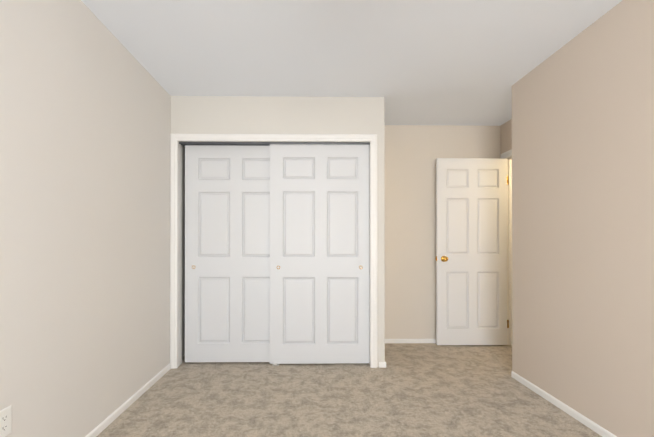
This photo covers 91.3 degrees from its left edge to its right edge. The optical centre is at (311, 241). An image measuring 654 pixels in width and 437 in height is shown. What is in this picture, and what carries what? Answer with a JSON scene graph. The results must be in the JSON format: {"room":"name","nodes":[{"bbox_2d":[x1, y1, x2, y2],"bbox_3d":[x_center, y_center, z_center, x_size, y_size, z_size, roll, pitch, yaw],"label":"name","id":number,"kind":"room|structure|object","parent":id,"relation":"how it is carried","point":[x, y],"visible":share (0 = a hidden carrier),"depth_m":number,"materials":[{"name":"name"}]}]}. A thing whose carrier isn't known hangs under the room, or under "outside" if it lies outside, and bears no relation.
{"room":"empty bedroom","nodes":[
{"label":"empty bedroom","id":0,"kind":"room"},
{"bbox_2d":[0,0,184,436],"bbox_3d":[-1.298,-0.098,0.904,0.100,2.440,5.500,0,0,-1],"label":"wall","id":1,"kind":"structure","parent":0,"point":[85,114],"depth_m":1.71,"materials":[{"name":"paint"}]},
{"bbox_2d":[0,405,11,436],"bbox_3d":[-1.249,0.736,1.294,0.007,0.114,0.070,0,0,-1],"label":"outlet","id":2,"kind":"object","parent":1,"relation":"attached to","point":[6,421],"visible":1,"depth_m":1.30,"materials":[{"name":"white plastic"}]},
{"bbox_2d":[85,363,170,436],"bbox_3d":[-1.238,1.098,0.555,0.012,0.047,4.610,0,0,-1],"label":"baseboard","id":3,"kind":"structure","parent":1,"relation":"attached to","point":[132,399],"depth_m":2.15,"materials":[{"name":"white paint"}]},
{"bbox_2d":[171,96,384,366],"bbox_3d":[-0.307,-0.090,2.933,1.925,2.440,0.115,0,0,-1],"label":"wall","id":4,"kind":"structure","parent":0,"point":[262,115],"depth_m":2.88,"materials":[{"name":"paint"}]},
{"bbox_2d":[185,145,269,361],"bbox_3d":[-0.718,0.105,2.977,0.916,2.018,0.039,0,0,-1],"label":"sliding closet door","id":5,"kind":"structure","parent":4,"relation":"in","point":[227,253],"depth_m":2.96,"materials":[{"name":"white paint"}]},
{"bbox_2d":[170,134,377,368],"bbox_3d":[-0.340,0.104,2.932,1.764,2.052,0.117,0,0,-1],"label":"door frame","id":6,"kind":"structure","parent":4,"relation":"attached to","point":[179,254],"depth_m":2.92,"materials":[{"name":"white paint"}]},
{"bbox_2d":[179,142,369,146],"bbox_3d":[-0.340,-0.900,2.960,1.740,0.019,0.093,0,0,-1],"label":"trim","id":7,"kind":"structure","parent":4,"relation":"attached to","point":[256,143],"depth_m":2.92,"materials":[{"name":"white wood"}]},
{"bbox_2d":[270,144,369,363],"bbox_3d":[0.070,0.105,2.944,0.916,2.018,0.039,0,0,-1],"label":"sliding closet door","id":8,"kind":"structure","parent":4,"relation":"in","point":[319,261],"depth_m":2.93,"materials":[{"name":"white paint"}]},
{"bbox_2d":[97,343,601,436],"bbox_3d":[1.112,1.147,0.926,4.920,0.050,5.500,0,0,-1],"label":"floor","id":9,"kind":"structure","parent":0,"point":[422,390],"depth_m":2.25,"materials":[{"name":"carpet"}]},
{"bbox_2d":[511,371,616,436],"bbox_3d":[1.698,1.097,0.486,0.012,0.047,4.407,0,0,-1],"label":"baseboard","id":10,"kind":"structure","parent":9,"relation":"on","point":[581,418],"depth_m":2.11,"materials":[{"name":"white paint"}]},
{"bbox_2d":[81,0,621,125],"bbox_3d":[1.112,-1.358,0.935,4.920,0.080,5.500,0,0,-1],"label":"ceiling","id":11,"kind":"structure","parent":0,"point":[447,62],"depth_m":2.15,"materials":[{"name":"paint"}]},
{"bbox_2d":[384,125,500,338],"bbox_3d":[1.132,-0.087,3.631,4.820,2.440,0.100,0,0,-1],"label":"wall","id":12,"kind":"structure","parent":0,"point":[412,153],"depth_m":3.58,"materials":[{"name":"paint"}]},
{"bbox_2d":[385,339,435,342],"bbox_3d":[1.385,1.109,3.573,1.475,0.047,0.012,0,0,-1],"label":"baseboard","id":13,"kind":"structure","parent":12,"relation":"attached to","point":[386,340],"depth_m":3.56,"materials":[{"name":"white paint"}]},
{"bbox_2d":[500,119,511,153],"bbox_3d":[2.183,-0.089,3.140,0.110,2.440,0.905,0,0,-1],"label":"wall","id":14,"kind":"structure","parent":0,"point":[506,136],"depth_m":3.49,"materials":[{"name":"paint"}]},
{"bbox_2d":[501,149,511,344],"bbox_3d":[2.175,0.074,3.119,0.128,2.114,0.913,0,0,-1],"label":"door frame","id":15,"kind":"structure","parent":14,"relation":"attached to","point":[509,250],"depth_m":3.50,"materials":[{"name":"white paint"}]},
{"bbox_2d":[435,158,508,344],"bbox_3d":[1.752,0.105,3.477,0.812,2.025,0.162,0,0,-1],"label":"entry door","id":16,"kind":"structure","parent":15,"relation":"in","point":[471,251],"depth_m":3.46,"materials":[{"name":"white paint"}]},
{"bbox_2d":[512,0,653,436],"bbox_3d":[1.986,-0.099,0.438,0.563,2.440,4.495,0,0,-1],"label":"wall block","id":17,"kind":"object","parent":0,"point":[583,222],"visible":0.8,"depth_m":1.93,"materials":[{"name":"paint"}]}
]}

